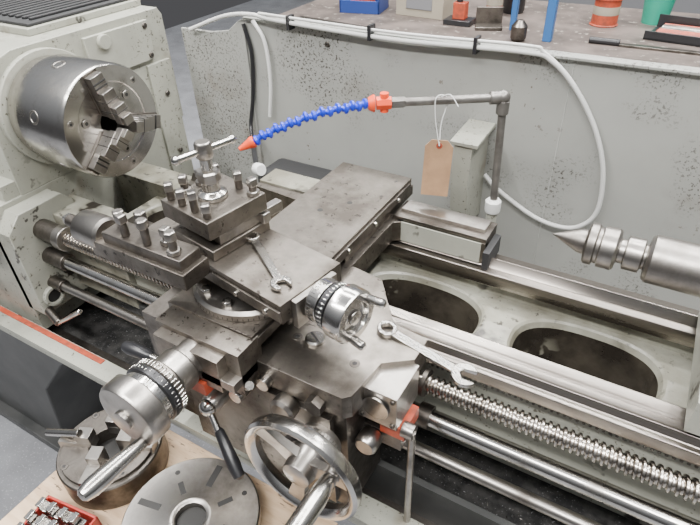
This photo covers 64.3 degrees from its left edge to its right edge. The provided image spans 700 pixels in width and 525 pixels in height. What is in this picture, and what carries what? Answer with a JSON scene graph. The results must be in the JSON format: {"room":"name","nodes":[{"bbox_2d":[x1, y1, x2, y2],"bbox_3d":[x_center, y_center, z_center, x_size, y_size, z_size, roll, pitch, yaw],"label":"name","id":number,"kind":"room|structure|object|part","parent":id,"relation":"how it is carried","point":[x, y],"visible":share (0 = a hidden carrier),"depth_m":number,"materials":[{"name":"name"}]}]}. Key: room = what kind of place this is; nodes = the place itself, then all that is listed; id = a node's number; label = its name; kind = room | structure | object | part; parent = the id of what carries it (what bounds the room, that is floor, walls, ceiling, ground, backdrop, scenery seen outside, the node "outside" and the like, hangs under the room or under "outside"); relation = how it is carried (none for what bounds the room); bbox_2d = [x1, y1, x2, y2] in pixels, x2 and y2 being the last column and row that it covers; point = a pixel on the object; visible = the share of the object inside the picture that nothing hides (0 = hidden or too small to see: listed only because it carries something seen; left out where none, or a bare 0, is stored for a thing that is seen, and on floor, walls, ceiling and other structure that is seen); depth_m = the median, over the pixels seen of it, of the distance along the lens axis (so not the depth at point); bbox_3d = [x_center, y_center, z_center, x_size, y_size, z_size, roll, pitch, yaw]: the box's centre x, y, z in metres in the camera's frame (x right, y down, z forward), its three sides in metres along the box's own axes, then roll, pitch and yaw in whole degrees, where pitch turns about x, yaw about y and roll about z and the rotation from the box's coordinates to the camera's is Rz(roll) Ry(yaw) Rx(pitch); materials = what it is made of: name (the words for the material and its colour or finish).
{"room":"metal workshop","nodes":[
{"label":"metal workshop","id":0,"kind":"room"},
{"bbox_2d":[0,0,355,524],"bbox_3d":[0.829,-0.004,2.448,9.000,0.020,9.000,18,41,25],"label":"floor","id":1,"kind":"structure","parent":0,"point":[26,461],"depth_m":1.78,"materials":[{"name":"concrete"}]},
{"bbox_2d":[0,430,337,524],"bbox_3d":[-0.271,0.669,1.017,0.445,0.682,0.285,18,41,25],"label":"wooden board","id":2,"kind":"object","parent":1,"relation":"on","point":[275,509],"visible":0.18,"depth_m":0.86,"materials":[{"name":"brown wood"}]},
{"bbox_2d":[17,495,101,524],"bbox_3d":[-0.421,0.383,0.794,0.095,0.051,0.075,12,39,19],"label":"box","id":3,"kind":"object","parent":2,"relation":"on","point":[50,510],"visible":1,"depth_m":0.80,"materials":[{"name":"red plastic"}]},
{"bbox_2d":[44,410,168,509],"bbox_3d":[-0.378,0.292,0.880,0.160,0.090,0.160,-24,42,-26],"label":"lathe chuck","id":4,"kind":"object","parent":2,"relation":"on","point":[84,448],"visible":0.7,"depth_m":0.85,"materials":[{"name":"metal"}]},
{"bbox_2d":[121,458,260,524],"bbox_3d":[-0.226,0.377,0.802,0.196,0.040,0.196,18,41,25],"label":"lathe faceplate","id":5,"kind":"object","parent":2,"relation":"on","point":[197,491],"visible":0.99,"depth_m":0.81,"materials":[{"name":"metal"}]},
{"bbox_2d":[0,0,699,524],"bbox_3d":[-0.049,0.288,1.049,2.780,1.239,0.840,18,41,25],"label":"lathe","id":6,"kind":"object","parent":1,"relation":"on","point":[559,261],"visible":0.89,"depth_m":0.88,"materials":[{"name":"grey paint"}]},
{"bbox_2d":[8,54,160,177],"bbox_3d":[-0.461,-0.262,1.003,0.202,0.201,0.200,18,41,25],"label":"three-jaw chuck","id":7,"kind":"object","parent":6,"relation":"attached to","point":[99,118],"visible":1,"depth_m":0.95,"materials":[{"name":"metal"}]},
{"bbox_2d":[62,208,210,290],"bbox_3d":[-0.277,-0.037,0.680,0.230,0.072,0.045,18,41,25],"label":"holder","id":8,"kind":"object","parent":6,"relation":"on","point":[160,255],"visible":1,"depth_m":0.66,"materials":[{"name":"metal"}]},
{"bbox_3d":[-0.257,0.122,0.742,0.092,0.035,0.036,8,38,13],"label":"half nut lever","id":9,"kind":"part","parent":6,"relation":"part of","materials":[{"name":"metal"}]},
{"bbox_2d":[161,135,282,260],"bbox_3d":[-0.169,-0.095,0.692,0.120,0.127,0.122,18,41,25],"label":"post","id":10,"kind":"object","parent":6,"relation":"on","point":[216,214],"visible":1,"depth_m":0.68,"materials":[{"name":"metal"}]},
{"bbox_2d":[246,232,291,291],"bbox_3d":[-0.102,-0.004,0.666,0.025,0.006,0.126,-18,40,-21],"label":"spanner","id":11,"kind":"object","parent":6,"relation":"on","point":[277,278],"visible":1,"depth_m":0.65,"materials":[{"name":"metal"}]},
{"bbox_2d":[238,91,391,150],"bbox_3d":[-0.049,-0.205,0.805,0.233,0.053,0.030,-12,38,-13],"label":"hose","id":12,"kind":"object","parent":6,"relation":"attached to","point":[384,102],"visible":1,"depth_m":0.79,"materials":[{"name":"blue plastic"}]},
{"bbox_2d":[0,292,641,524],"bbox_3d":[0.004,0.174,1.081,2.780,0.100,0.588,18,41,25],"label":"tray","id":13,"kind":"object","parent":6,"relation":"on","point":[89,343],"depth_m":0.92,"materials":[{"name":"metal"}]},
{"bbox_3d":[0.139,0.274,0.757,1.620,0.018,0.018,18,41,25],"label":"control rod","id":14,"kind":"part","parent":6,"relation":"part of","materials":[{"name":"metal"}]},
{"bbox_3d":[0.153,0.224,0.730,1.600,0.025,0.025,18,41,25],"label":"feed rod","id":15,"kind":"part","parent":6,"relation":"part of","materials":[{"name":"metal"}]},
{"bbox_2d":[377,320,477,387],"bbox_3d":[0.089,0.108,0.666,0.136,0.022,0.033,22,43,29],"label":"spanner","id":16,"kind":"object","parent":6,"relation":"on","point":[455,371],"visible":1,"depth_m":0.66,"materials":[{"name":"metal"}]},
{"bbox_2d":[421,94,458,196],"bbox_3d":[0.141,-0.178,0.854,0.051,0.169,0.029,18,41,25],"label":"tag","id":17,"kind":"object","parent":6,"relation":"on","point":[438,153],"visible":1,"depth_m":0.87,"materials":[{"name":"brown paper"}]},
{"bbox_2d":[274,0,699,67],"bbox_3d":[1.133,-0.339,2.112,3.180,0.900,1.100,18,41,25],"label":"workbench","id":18,"kind":"object","parent":1,"relation":"on","point":[573,30],"visible":0.02,"depth_m":2.14,"materials":[{"name":"grey metal"}]},
{"bbox_2d":[299,16,383,29],"bbox_3d":[-0.040,-0.930,2.188,0.403,0.028,0.028,23,44,30],"label":"bar","id":19,"kind":"object","parent":18,"relation":"on","point":[304,17],"visible":0.29,"depth_m":2.20,"materials":[{"name":"silver metal"}]},
{"bbox_2d":[339,0,388,14],"bbox_3d":[0.062,-1.150,2.417,0.180,0.100,0.140,11,39,17],"label":"storage bin","id":20,"kind":"object","parent":18,"relation":"on","point":[376,7],"visible":1,"depth_m":2.38,"materials":[{"name":"blue plastic"}]},
{"bbox_2d":[396,0,456,19],"bbox_3d":[0.323,-1.117,2.310,0.230,0.160,0.150,22,43,28],"label":"storage box","id":21,"kind":"object","parent":18,"relation":"on","point":[430,9],"visible":0.89,"depth_m":2.28,"materials":[{"name":"beige plastic"}]},
{"bbox_2d":[443,0,475,26],"bbox_3d":[0.432,-1.008,2.167,0.110,0.150,0.080,18,41,25],"label":"base","id":22,"kind":"object","parent":18,"relation":"on","point":[460,17],"visible":0.94,"depth_m":2.17,"materials":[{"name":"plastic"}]},
{"bbox_2d":[475,6,503,30],"bbox_3d":[0.532,-0.931,2.125,0.100,0.070,0.080,5,37,9],"label":"plate","id":23,"kind":"object","parent":18,"relation":"on","point":[488,18],"visible":1,"depth_m":2.14,"materials":[{"name":"metal"}]},
{"bbox_2d":[486,0,502,5],"bbox_3d":[0.580,-1.067,2.217,0.065,0.175,0.065,18,41,25],"label":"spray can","id":24,"kind":"object","parent":18,"relation":"on","point":[489,2],"visible":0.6,"depth_m":2.21,"materials":[{"name":"white"}]},
{"bbox_2d":[503,0,525,13],"bbox_3d":[0.679,-1.132,2.270,0.090,0.210,0.090,18,41,25],"label":"oil bottle","id":25,"kind":"object","parent":18,"relation":"on","point":[507,4],"visible":0.68,"depth_m":2.29,"materials":[{"name":"black plastic"}]},
{"bbox_2d":[510,19,527,41],"bbox_3d":[0.601,-0.825,1.980,0.056,0.070,0.056,18,41,25],"label":"drill chuck","id":26,"kind":"object","parent":18,"relation":"on","point":[519,28],"visible":1,"depth_m":1.96,"materials":[{"name":"metal"}]},
{"bbox_2d":[509,0,558,41],"bbox_3d":[0.642,-1.275,1.718,0.180,1.100,0.120,18,41,25],"label":"upright","id":27,"kind":"object","parent":18,"relation":"on","point":[552,8],"visible":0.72,"depth_m":1.95,"materials":[{"name":"blue metal"}]},
{"bbox_2d":[589,0,621,27],"bbox_3d":[0.970,-0.953,2.107,0.104,0.100,0.104,18,41,25],"label":"tin","id":28,"kind":"object","parent":18,"relation":"on","point":[605,14],"visible":1,"depth_m":2.08,"materials":[{"name":"orange metal"}]},
{"bbox_2d":[588,36,699,55],"bbox_3d":[1.053,-0.710,1.843,0.500,0.022,0.025,18,41,25],"label":"file","id":29,"kind":"object","parent":18,"relation":"on","point":[595,40],"visible":1,"depth_m":1.88,"materials":[{"name":"metal"}]},
{"bbox_2d":[641,0,675,25],"bbox_3d":[1.162,-0.985,2.087,0.124,0.163,0.124,18,41,25],"label":"tumbler","id":30,"kind":"object","parent":18,"relation":"on","point":[652,9],"visible":0.72,"depth_m":2.08,"materials":[{"name":"teal plastic"}]},
{"bbox_2d":[643,14,699,46],"bbox_3d":[1.244,-0.781,1.903,0.400,0.050,0.180,24,44,31],"label":"tray","id":31,"kind":"object","parent":18,"relation":"on","point":[682,30],"visible":1,"depth_m":1.95,"materials":[{"name":"black plastic"}]},
{"bbox_2d":[537,0,699,13],"bbox_3d":[3.014,-3.690,4.497,9.000,3.300,0.100,18,41,25],"label":"wall","id":32,"kind":"structure","parent":0,"point":[685,6],"depth_m":5.35,"materials":[{"name":"grey paint"}]}
]}

